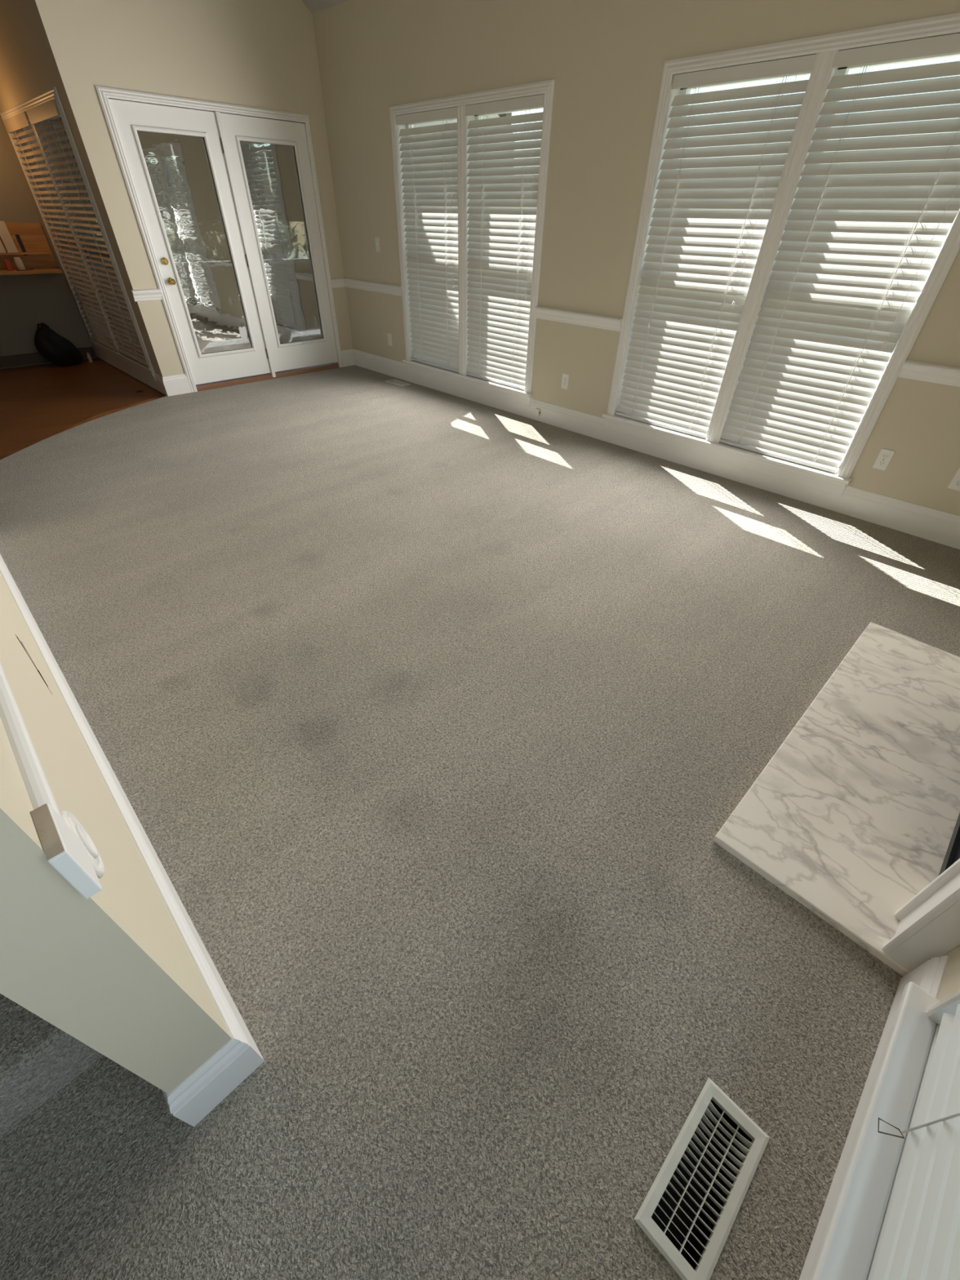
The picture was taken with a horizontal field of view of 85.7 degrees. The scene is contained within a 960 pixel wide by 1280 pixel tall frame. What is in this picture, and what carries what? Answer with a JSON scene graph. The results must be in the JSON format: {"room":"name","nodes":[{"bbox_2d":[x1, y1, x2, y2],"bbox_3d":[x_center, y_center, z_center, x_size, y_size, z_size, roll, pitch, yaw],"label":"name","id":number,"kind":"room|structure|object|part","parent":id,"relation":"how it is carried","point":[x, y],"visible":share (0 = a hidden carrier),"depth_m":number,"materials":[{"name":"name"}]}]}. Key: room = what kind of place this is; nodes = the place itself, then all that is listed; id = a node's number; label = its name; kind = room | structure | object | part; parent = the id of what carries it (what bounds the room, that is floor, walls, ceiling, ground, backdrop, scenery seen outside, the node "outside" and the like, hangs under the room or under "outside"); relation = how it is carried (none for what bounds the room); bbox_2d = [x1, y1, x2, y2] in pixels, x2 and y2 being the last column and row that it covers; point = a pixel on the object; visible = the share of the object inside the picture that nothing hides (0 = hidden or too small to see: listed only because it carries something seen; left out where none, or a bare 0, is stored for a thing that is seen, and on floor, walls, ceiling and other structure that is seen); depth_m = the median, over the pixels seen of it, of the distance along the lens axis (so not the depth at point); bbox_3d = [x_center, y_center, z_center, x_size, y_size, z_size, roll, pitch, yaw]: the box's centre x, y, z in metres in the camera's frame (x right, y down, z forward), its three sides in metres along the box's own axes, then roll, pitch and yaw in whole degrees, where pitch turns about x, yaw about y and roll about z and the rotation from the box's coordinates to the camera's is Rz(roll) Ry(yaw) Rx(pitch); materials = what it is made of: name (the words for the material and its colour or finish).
{"room":"living room","nodes":[
{"label":"living room","id":0,"kind":"room"},
{"bbox_2d":[0,114,97,368],"bbox_3d":[-6.334,-3.757,4.395,4.312,3.000,0.120,-31,49,-33],"label":"wall","id":1,"kind":"structure","parent":0,"point":[27,301],"depth_m":5.82,"materials":[{"name":"grey paint"}]},
{"bbox_2d":[0,222,62,275],"bbox_3d":[-5.723,-3.639,4.839,2.970,0.425,0.360,-31,49,-33],"label":"desk","id":2,"kind":"object","parent":1,"relation":"attached to","point":[29,239],"visible":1,"depth_m":5.61,"materials":[{"name":"brown wood"}]},
{"bbox_2d":[0,240,6,253],"bbox_3d":[-5.046,-4.177,5.381,0.080,0.240,0.062,-31,49,-33],"label":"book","id":3,"kind":"object","parent":2,"relation":"on","point":[2,250],"visible":1,"depth_m":5.43,"materials":[{"name":"beige paper"}]},
{"bbox_2d":[3,259,13,270],"bbox_3d":[-4.986,-3.964,5.472,0.050,0.090,0.040,-31,49,-33],"label":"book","id":4,"kind":"object","parent":2,"relation":"on","point":[6,262],"visible":1,"depth_m":5.46,"materials":[{"name":"red paper"}]},
{"bbox_2d":[0,221,17,253],"bbox_3d":[-4.974,-4.229,5.429,0.090,0.260,0.062,-31,49,-33],"label":"book","id":5,"kind":"object","parent":2,"relation":"on","point":[11,247],"visible":1,"depth_m":5.43,"materials":[{"name":"beige paper"}]},
{"bbox_2d":[13,257,26,270],"bbox_3d":[-4.907,-4.011,5.514,0.068,0.112,0.068,-31,49,-33],"label":"book","id":6,"kind":"object","parent":2,"relation":"on","point":[18,261],"visible":1,"depth_m":5.50,"materials":[{"name":"beige paper"}]},
{"bbox_2d":[0,251,50,254],"bbox_3d":[-4.996,-4.125,5.522,0.680,0.015,0.138,-31,49,-33],"label":"shelf","id":7,"kind":"object","parent":2,"relation":"attached to","point":[19,252],"depth_m":5.58,"materials":[{"name":"brown wood"}]},
{"bbox_2d":[0,346,96,368],"bbox_3d":[-6.318,-2.643,5.237,4.292,0.110,0.014,-31,49,-33],"label":"baseboard","id":8,"kind":"structure","parent":1,"relation":"attached to","point":[10,361],"depth_m":6.03,"materials":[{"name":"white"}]},
{"bbox_2d":[26,116,84,266],"bbox_3d":[-3.698,-6.132,7.577,4.768,2.870,0.100,-31,49,-33],"label":"wall","id":9,"kind":"structure","parent":0,"point":[29,134],"depth_m":6.08,"materials":[{"name":"brown paint"}]},
{"bbox_2d":[53,124,95,215],"bbox_3d":[-4.550,-5.865,6.545,1.210,0.855,0.050,-31,49,-33],"label":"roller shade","id":10,"kind":"object","parent":9,"relation":"attached to","point":[58,126],"visible":0.02,"depth_m":6.19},
{"bbox_2d":[0,0,158,374],"bbox_3d":[-3.953,-4.191,4.989,0.120,3.000,2.400,-31,49,-33],"label":"wall","id":11,"kind":"structure","parent":0,"point":[26,68],"depth_m":4.12,"materials":[{"name":"beige paint"}]},
{"bbox_2d":[0,86,155,381],"bbox_3d":[-3.931,-3.913,5.171,0.170,2.040,2.146,-31,49,-33],"label":"window","id":12,"kind":"structure","parent":11,"relation":"in","point":[48,95],"depth_m":4.93,"materials":[{"name":"white paint"}]},
{"bbox_3d":[-4.236,-4.546,5.179,0.035,0.962,0.950,-31,49,-33],"label":"sash","id":13,"kind":"part","parent":12,"relation":"part of","materials":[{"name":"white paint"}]},
{"bbox_2d":[3,111,116,351],"bbox_3d":[-4.326,-4.142,5.405,0.060,1.872,0.936,-31,49,-33],"label":"window blind","id":14,"kind":"object","parent":12,"relation":"attached to","point":[76,269],"visible":0.84,"depth_m":5.39,"materials":[{"name":"beige"}]},
{"bbox_3d":[-4.456,-4.216,5.522,0.052,1.814,0.014,-20,44,-24],"label":"ladder cord","id":15,"kind":"part","parent":14,"relation":"part of","materials":[{"name":"white fabric"}]},
{"bbox_3d":[-4.179,-4.033,5.306,0.052,1.814,0.014,-20,44,-24],"label":"ladder cord","id":16,"kind":"part","parent":14,"relation":"part of","materials":[{"name":"white fabric"}]},
{"bbox_3d":[-4.340,-3.428,5.994,0.052,0.020,0.930,-31,49,-33],"label":"rail","id":17,"kind":"part","parent":14,"relation":"part of","materials":[{"name":"beige"}]},
{"bbox_3d":[-3.523,-4.074,4.623,0.035,0.962,0.950,-31,49,-33],"label":"sash","id":18,"kind":"part","parent":12,"relation":"part of","materials":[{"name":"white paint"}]},
{"bbox_2d":[26,99,148,366],"bbox_3d":[-3.613,-3.674,4.846,0.060,1.862,0.936,-31,49,-33],"label":"window blind","id":19,"kind":"object","parent":12,"relation":"attached to","point":[104,276],"visible":0.89,"depth_m":4.81,"materials":[{"name":"beige plastic"}]},
{"bbox_3d":[-3.743,-3.749,4.963,0.052,1.804,0.014,-20,44,-24],"label":"ladder cord","id":20,"kind":"part","parent":19,"relation":"part of","materials":[{"name":"white fabric"}]},
{"bbox_3d":[-3.465,-3.565,4.747,0.052,1.804,0.014,-20,44,-24],"label":"ladder cord","id":21,"kind":"part","parent":19,"relation":"part of","materials":[{"name":"white fabric"}]},
{"bbox_3d":[-3.626,-2.964,5.432,0.052,0.020,0.930,-31,49,-33],"label":"rail","id":22,"kind":"part","parent":19,"relation":"part of","materials":[{"name":"beige"}]},
{"bbox_2d":[0,572,231,1093],"bbox_3d":[-1.631,-1.930,0.251,0.122,5.530,3.265,-31,49,-33],"label":"wall","id":23,"kind":"structure","parent":0,"point":[112,969],"depth_m":0.79,"materials":[{"name":"beige paint"}]},
{"bbox_2d":[0,662,62,819],"bbox_3d":[-1.638,-0.497,1.518,0.018,0.085,3.200,-31,49,-33],"label":"trim","id":24,"kind":"structure","parent":23,"relation":"attached to","point":[38,789],"depth_m":0.69,"materials":[{"name":"white paint"}]},
{"bbox_2d":[30,803,102,898],"bbox_3d":[-0.491,0.251,0.615,0.018,0.091,0.086,-31,49,-33],"label":"trim","id":25,"kind":"structure","parent":23,"relation":"attached to","point":[64,850],"depth_m":0.59,"materials":[{"name":"white paint"}]},
{"bbox_2d":[59,810,104,877],"bbox_3d":[-0.576,0.294,0.754,0.011,0.112,0.112,-31,49,-33],"label":"round wall plate","id":26,"kind":"object","parent":23,"relation":"attached to","point":[68,818],"visible":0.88,"depth_m":0.74,"materials":[{"name":"white plastic"}]},
{"bbox_2d":[0,554,264,1126],"bbox_3d":[-1.672,0.131,1.933,0.152,0.170,3.281,-31,49,-33],"label":"baseboard","id":27,"kind":"structure","parent":23,"relation":"attached to","point":[193,1099],"depth_m":1.17,"materials":[{"name":"white paint"}]},
{"bbox_2d":[30,0,353,395],"bbox_3d":[-2.321,-4.573,4.447,2.188,4.335,0.120,-31,49,-33],"label":"wall","id":28,"kind":"structure","parent":0,"point":[261,54],"depth_m":4.26,"materials":[{"name":"beige paint"}]},
{"bbox_2d":[130,288,162,301],"bbox_3d":[-3.001,-3.114,4.673,0.238,0.085,0.033,-31,49,-33],"label":"trim","id":29,"kind":"structure","parent":28,"relation":"attached to","point":[144,295],"depth_m":4.67,"materials":[{"name":"white paint"}]},
{"bbox_2d":[94,85,342,392],"bbox_3d":[-2.308,-3.760,5.100,1.797,2.150,0.178,-31,49,-33],"label":"door","id":30,"kind":"structure","parent":28,"relation":"in","point":[222,197],"depth_m":4.93,"materials":[{"name":"white paint"}]},
{"bbox_3d":[-2.822,-3.283,4.740,0.060,0.060,0.062,-31,49,-33],"label":"knob","id":31,"kind":"part","parent":30,"relation":"part of","materials":[{"name":"gold metal"}]},
{"bbox_3d":[-2.587,-3.599,4.823,0.598,1.667,0.023,-31,49,-33],"label":"glass frame","id":32,"kind":"part","parent":30,"relation":"part of","materials":[{"name":"white paint"}]},
{"bbox_3d":[-2.596,-3.605,4.830,0.546,1.615,0.002,-31,49,-33],"label":"glass pane","id":33,"kind":"part","parent":30,"relation":"part of","materials":[{"name":"clear glass"}]},
{"bbox_3d":[-2.307,-3.754,5.127,0.038,2.082,0.116,-31,49,-33],"label":"mullion post","id":34,"kind":"part","parent":30,"relation":"part of","materials":[{"name":"white paint"}]},
{"bbox_3d":[-1.976,-3.970,5.292,0.598,1.667,0.023,-31,49,-33],"label":"glass frame","id":35,"kind":"part","parent":30,"relation":"part of","materials":[{"name":"white paint"}]},
{"bbox_3d":[-1.985,-3.976,5.299,0.546,1.615,0.002,-31,49,-33],"label":"glass pane","id":36,"kind":"part","parent":30,"relation":"part of","materials":[{"name":"clear glass"}]},
{"bbox_2d":[330,277,345,288],"bbox_3d":[-1.575,-3.980,5.768,0.185,0.085,0.033,-31,49,-33],"label":"trim","id":37,"kind":"structure","parent":28,"relation":"attached to","point":[335,282],"depth_m":5.76,"materials":[{"name":"white paint"}]},
{"bbox_2d":[301,0,348,13],"bbox_3d":[-2.318,-4.971,0.237,6.780,4.810,9.206,-31,49,-33],"label":"ceiling","id":38,"kind":"structure","parent":0,"point":[313,6],"depth_m":4.45,"materials":[{"name":"grey paint"}]},
{"bbox_2d":[414,114,515,186],"bbox_3d":[-0.523,-5.257,6.210,2.590,3.920,0.070,-31,49,-33],"label":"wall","id":39,"kind":"structure","parent":0,"point":[495,115],"depth_m":5.89,"materials":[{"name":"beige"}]},
{"bbox_2d":[0,357,959,1279],"bbox_3d":[-2.428,-1.050,3.534,6.400,0.060,9.086,-31,49,-33],"label":"floor","id":40,"kind":"structure","parent":0,"point":[435,718],"depth_m":1.63,"materials":[{"name":"carpet"}]},
{"bbox_2d":[0,993,103,1137],"bbox_3d":[-2.152,0.151,1.472,1.090,0.734,2.930,-31,49,-33],"label":"stairs","id":41,"kind":"structure","parent":40,"relation":"on","point":[38,1059],"depth_m":1.03,"materials":[{"name":"carpet"}]},
{"bbox_2d":[34,322,82,365],"bbox_3d":[-4.903,-3.425,5.981,0.405,0.450,0.270,-31,49,-33],"label":"bag","id":42,"kind":"object","parent":40,"relation":"on","point":[50,344],"visible":1,"depth_m":5.92,"materials":[{"name":"black fabric"}]},
{"bbox_3d":[-4.886,-3.508,5.780,0.118,0.066,0.051,-26,47,-30],"label":"handle","id":43,"kind":"part","parent":42,"relation":"part of","materials":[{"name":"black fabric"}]},
{"bbox_2d":[86,352,93,362],"bbox_3d":[-4.706,-3.403,6.234,0.036,0.101,0.036,-31,49,-33],"label":"bottle","id":44,"kind":"object","parent":40,"relation":"on","point":[90,359],"visible":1,"depth_m":6.23,"materials":[{"name":"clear plastic"}]},
{"bbox_2d":[385,379,410,386],"bbox_3d":[-0.907,-2.789,5.739,0.132,0.126,0.294,-31,49,-33],"label":"floor vent","id":45,"kind":"object","parent":40,"relation":"in","point":[395,382],"visible":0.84,"depth_m":5.71,"materials":[{"name":"metal"}]},
{"bbox_2d":[634,1077,769,1279],"bbox_3d":[0.436,1.090,1.044,0.294,0.126,0.132,-31,49,-33],"label":"floor vent","id":46,"kind":"object","parent":40,"relation":"in","point":[691,1208],"visible":0.99,"depth_m":1.03,"materials":[{"name":"metal"}]},
{"bbox_2d":[712,622,959,976],"bbox_3d":[1.430,0.379,1.832,1.542,0.031,0.514,-31,49,-33],"label":"hearth slab","id":47,"kind":"object","parent":40,"relation":"on","point":[855,812],"visible":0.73,"depth_m":1.66,"materials":[{"name":"stone"}]},
{"bbox_2d":[881,812,959,970],"bbox_3d":[1.558,-0.002,1.357,1.720,1.165,0.170,-31,49,-33],"label":"fireplace surround","id":48,"kind":"object","parent":47,"relation":"on","point":[928,927],"visible":0.87,"depth_m":1.22,"materials":[{"name":"white paint"}]},
{"bbox_2d":[312,0,959,515],"bbox_3d":[0.831,-2.911,3.795,0.160,3.200,6.776,-31,49,-33],"label":"wall","id":49,"kind":"structure","parent":0,"point":[606,59],"depth_m":3.57,"materials":[{"name":"beige paint"}]},
{"bbox_2d":[343,277,401,296],"bbox_3d":[-1.168,-3.780,5.535,0.033,0.085,1.040,-31,49,-33],"label":"trim","id":50,"kind":"structure","parent":49,"relation":"attached to","point":[395,290],"depth_m":5.50,"materials":[{"name":"white paint"}]},
{"bbox_2d":[374,237,380,252],"bbox_3d":[-1.036,-3.985,5.217,0.015,0.115,0.070,-31,49,-33],"label":"light switch","id":51,"kind":"object","parent":49,"relation":"attached to","point":[377,239],"visible":1,"depth_m":5.21,"materials":[{"name":"white plastic"}]},
{"bbox_2d":[386,333,392,346],"bbox_3d":[-0.995,-3.310,5.705,0.008,0.115,0.070,-31,49,-33],"label":"wall outlet","id":52,"kind":"object","parent":49,"relation":"attached to","point":[389,335],"visible":1,"depth_m":5.70,"materials":[{"name":"white plastic"}]},
{"bbox_2d":[389,79,555,406],"bbox_3d":[-0.105,-3.379,4.617,0.230,2.050,1.844,-31,49,-33],"label":"window","id":53,"kind":"structure","parent":49,"relation":"in","point":[460,379],"depth_m":4.39,"materials":[{"name":"white paint"}]},
{"bbox_2d":[395,106,458,372],"bbox_3d":[-0.447,-3.580,4.806,0.072,1.867,0.785,-31,49,-33],"label":"window blind","id":54,"kind":"object","parent":53,"relation":"attached to","point":[430,210],"visible":0.89,"depth_m":4.71,"materials":[{"name":"white plastic"}]},
{"bbox_3d":[-0.584,-3.665,4.936,0.040,1.809,0.014,-16,42,-20],"label":"ladder cord","id":55,"kind":"part","parent":54,"relation":"part of","materials":[{"name":"white fabric"}]},
{"bbox_3d":[-0.456,-2.870,5.397,0.052,0.020,0.779,-31,49,-33],"label":"rail","id":56,"kind":"part","parent":54,"relation":"part of","materials":[{"name":"white"}]},
{"bbox_3d":[-0.296,-3.474,4.711,0.040,1.809,0.014,-16,42,-20],"label":"ladder cord","id":57,"kind":"part","parent":54,"relation":"part of","materials":[{"name":"white fabric"}]},
{"bbox_3d":[-0.237,-3.688,4.399,0.002,1.080,0.005,1,39,0],"label":"pull cord","id":58,"kind":"part","parent":54,"relation":"part of","materials":[{"name":"white plastic"}]},
{"bbox_3d":[-0.365,-3.977,4.574,0.035,0.960,0.799,-31,49,-33],"label":"sash","id":59,"kind":"part","parent":53,"relation":"part of","materials":[{"name":"white paint"}]},
{"bbox_2d":[465,93,544,390],"bbox_3d":[0.161,-3.178,4.332,0.072,1.867,0.785,-31,49,-33],"label":"window blind","id":60,"kind":"object","parent":53,"relation":"attached to","point":[501,219],"visible":0.88,"depth_m":4.23,"materials":[{"name":"white plastic"}]},
{"bbox_3d":[0.024,-3.263,4.462,0.040,1.809,0.014,-16,42,-20],"label":"ladder cord","id":61,"kind":"part","parent":60,"relation":"part of","materials":[{"name":"white fabric"}]},
{"bbox_3d":[0.152,-2.468,4.923,0.052,0.020,0.779,-31,49,-33],"label":"rail","id":62,"kind":"part","parent":60,"relation":"part of","materials":[{"name":"white"}]},
{"bbox_3d":[0.323,-3.065,4.229,0.040,1.809,0.014,-16,42,-20],"label":"ladder cord","id":63,"kind":"part","parent":60,"relation":"part of","materials":[{"name":"white fabric"}]},
{"bbox_3d":[0.387,-3.271,3.915,0.002,1.090,0.005,1,39,0],"label":"pull cord","id":64,"kind":"part","parent":60,"relation":"part of","materials":[{"name":"white plastic"}]},
{"bbox_3d":[0.243,-3.575,4.100,0.035,0.960,0.799,-31,49,-33],"label":"sash","id":65,"kind":"part","parent":53,"relation":"part of","materials":[{"name":"white paint"}]},
{"bbox_2d":[91,344,959,549],"bbox_3d":[-0.875,-2.014,4.571,2.204,0.170,8.936,-31,49,-33],"label":"baseboard","id":66,"kind":"structure","parent":49,"relation":"attached to","point":[925,522],"depth_m":3.91,"materials":[{"name":"white paint"}]},
{"bbox_2d":[534,408,540,416],"bbox_3d":[0.522,-2.056,4.676,0.024,0.062,0.046,-31,49,-33],"label":"cable jack","id":67,"kind":"object","parent":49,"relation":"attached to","point":[537,413],"visible":1,"depth_m":4.67,"materials":[{"name":"white plastic"}]},
{"bbox_2d":[560,373,568,389],"bbox_3d":[0.717,-2.181,4.366,0.008,0.115,0.070,-31,49,-33],"label":"wall outlet","id":68,"kind":"object","parent":49,"relation":"attached to","point":[565,379],"visible":1,"depth_m":4.36,"materials":[{"name":"white plastic"}]},
{"bbox_2d":[535,306,622,331],"bbox_3d":[0.751,-2.511,4.040,0.033,0.085,0.822,-31,49,-33],"label":"trim","id":69,"kind":"structure","parent":49,"relation":"attached to","point":[612,323],"depth_m":4.01,"materials":[{"name":"white paint"}]},
{"bbox_2d":[601,12,959,496],"bbox_3d":[1.734,-2.162,3.183,0.230,2.050,1.847,-31,49,-33],"label":"window","id":70,"kind":"structure","parent":49,"relation":"in","point":[826,46],"depth_m":3.00,"materials":[{"name":"white paint"}]},
{"bbox_2d":[616,53,817,438],"bbox_3d":[1.393,-2.363,3.372,0.072,1.867,0.786,-31,49,-33],"label":"window blind","id":71,"kind":"object","parent":70,"relation":"attached to","point":[704,241],"visible":0.94,"depth_m":3.23,"materials":[{"name":"white plastic"}]},
{"bbox_3d":[1.384,-1.653,3.963,0.052,0.020,0.780,-31,49,-33],"label":"rail","id":72,"kind":"part","parent":71,"relation":"part of","materials":[{"name":"white"}]},
{"bbox_3d":[1.227,-2.467,3.524,0.036,1.809,0.026,-31,49,-33],"label":"ladder cord","id":73,"kind":"part","parent":71,"relation":"part of","materials":[{"name":"white fabric"}]},
{"bbox_3d":[1.207,-2.699,3.299,0.002,1.165,0.005,1,39,0],"label":"pull cord","id":74,"kind":"part","parent":71,"relation":"part of","materials":[{"name":"white plastic"}]},
{"bbox_3d":[1.572,-2.239,3.255,0.040,1.809,0.014,-16,42,-20],"label":"ladder cord","id":75,"kind":"part","parent":71,"relation":"part of","materials":[{"name":"white fabric"}]},
{"bbox_3d":[1.603,-2.506,2.936,0.002,0.990,0.005,1,39,0],"label":"pull cord","id":76,"kind":"part","parent":71,"relation":"part of","materials":[{"name":"white plastic"}]},
{"bbox_3d":[1.475,-2.760,3.140,0.035,0.960,0.800,-31,49,-33],"label":"sash","id":77,"kind":"part","parent":70,"relation":"part of","materials":[{"name":"white paint"}]},
{"bbox_2d":[719,32,959,473],"bbox_3d":[2.002,-1.961,2.898,0.072,1.867,0.786,-31,49,-33],"label":"window blind","id":78,"kind":"object","parent":70,"relation":"attached to","point":[858,250],"visible":0.96,"depth_m":2.79,"materials":[{"name":"white"}]},
{"bbox_3d":[1.993,-1.251,3.489,0.052,0.020,0.780,-31,49,-33],"label":"rail","id":79,"kind":"part","parent":78,"relation":"part of","materials":[{"name":"white"}]},
{"bbox_3d":[1.836,-2.064,3.049,0.040,1.809,0.014,-16,42,-20],"label":"ladder cord","id":80,"kind":"part","parent":78,"relation":"part of","materials":[{"name":"white fabric"}]},
{"bbox_3d":[2.181,-1.836,2.781,0.036,1.809,0.026,-31,49,-33],"label":"ladder cord","id":81,"kind":"part","parent":78,"relation":"part of","materials":[{"name":"white plastic"}]},
{"bbox_3d":[2.228,-2.054,2.480,0.002,1.090,0.005,1,39,0],"label":"pull cord","id":82,"kind":"part","parent":78,"relation":"part of","materials":[{"name":"white fabric"}]},
{"bbox_3d":[2.039,-1.633,3.224,0.035,0.960,0.800,-31,49,-33],"label":"sash","id":83,"kind":"part","parent":70,"relation":"part of","materials":[{"name":"white paint"}]},
{"bbox_3d":[2.083,-2.358,2.666,0.035,0.960,0.800,-31,49,-33],"label":"sash","id":84,"kind":"part","parent":70,"relation":"part of","materials":[{"name":"white paint"}]},
{"bbox_2d":[872,448,895,471],"bbox_3d":[2.391,-1.068,3.067,0.008,0.115,0.070,-31,49,-33],"label":"wall outlet","id":85,"kind":"object","parent":49,"relation":"attached to","point":[885,456],"visible":1,"depth_m":3.06,"materials":[{"name":"white plastic"}]},
{"bbox_2d":[878,460,884,465],"bbox_3d":[2.389,-1.052,3.078,0.002,0.025,0.033,-31,49,-33],"label":"socket","id":86,"kind":"object","parent":85,"relation":"attached to","point":[880,462],"depth_m":3.08,"materials":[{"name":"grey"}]},
{"bbox_2d":[881,453,888,458],"bbox_3d":[2.390,-1.082,3.053,0.002,0.025,0.033,-31,49,-33],"label":"socket","id":87,"kind":"object","parent":85,"relation":"attached to","point":[883,455],"depth_m":3.05,"materials":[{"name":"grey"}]},
{"bbox_2d":[897,360,959,386],"bbox_3d":[2.671,-1.240,2.542,0.033,0.085,1.050,-31,49,-33],"label":"trim","id":88,"kind":"structure","parent":49,"relation":"attached to","point":[913,370],"depth_m":2.75,"materials":[{"name":"white paint"}]},
{"bbox_2d":[946,467,959,491],"bbox_3d":[2.659,-0.885,2.862,0.008,0.115,0.070,-31,49,-33],"label":"wall outlet","id":89,"kind":"object","parent":49,"relation":"attached to","point":[954,484],"visible":1,"depth_m":2.88,"materials":[{"name":"white plastic"}]},
{"bbox_2d":[954,480,959,485],"bbox_3d":[2.657,-0.869,2.873,0.002,0.025,0.033,-31,49,-33],"label":"socket","id":90,"kind":"object","parent":89,"relation":"attached to","point":[956,482],"depth_m":2.88,"materials":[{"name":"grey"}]},
{"bbox_2d":[937,945,959,1001],"bbox_3d":[0.875,-1.728,-1.249,6.660,7.267,0.120,-31,49,-33],"label":"wall","id":91,"kind":"structure","parent":0,"point":[950,984],"depth_m":1.11,"materials":[{"name":"beige paint"}]},
{"bbox_2d":[799,955,949,1279],"bbox_3d":[-0.282,1.583,0.200,3.725,0.170,0.016,-31,49,-33],"label":"baseboard","id":92,"kind":"structure","parent":91,"relation":"attached to","point":[929,975],"depth_m":1.11,"materials":[{"name":"white paint"}]},
{"bbox_2d":[808,982,959,1279],"bbox_3d":[0.343,0.453,-0.046,1.846,2.050,0.198,-31,49,-33],"label":"window","id":93,"kind":"structure","parent":91,"relation":"in","point":[849,1248],"depth_m":0.90,"materials":[{"name":"white paint"}]},
{"bbox_2d":[871,1004,959,1279],"bbox_3d":[0.631,0.209,0.211,0.821,1.864,0.085,-31,49,-33],"label":"window blind","id":94,"kind":"object","parent":93,"relation":"attached to","point":[921,1241],"visible":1,"depth_m":0.78,"materials":[{"name":"white plastic"}]},
{"bbox_3d":[0.761,0.161,0.306,0.004,1.810,0.050,-30,49,-32],"label":"ladder cord","id":95,"kind":"part","parent":94,"relation":"part of","materials":[{"name":"white fabric"}]},
{"bbox_3d":[0.308,0.391,-0.049,1.810,1.950,0.021,-31,49,-33],"label":"casing","id":96,"kind":"part","parent":93,"relation":"part of","materials":[{"name":"white paint"}]},
{"label":"outside","id":97,"kind":"structure","parent":0,"visible":0},
{"bbox_3d":[-1.543,-2.996,6.674,60.000,0.200,60.000,-31,49,-33],"label":"ground","id":98,"kind":"structure","parent":97,"visible":0},
{"bbox_2d":[87,220,110,261],"bbox_3d":[-6.628,-6.230,8.415,2.498,2.421,1.790,-31,49,-33],"label":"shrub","id":99,"kind":"object","parent":98,"relation":"on","point":[87,220],"visible":0.02,"depth_m":8.07,"materials":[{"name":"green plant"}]}
]}

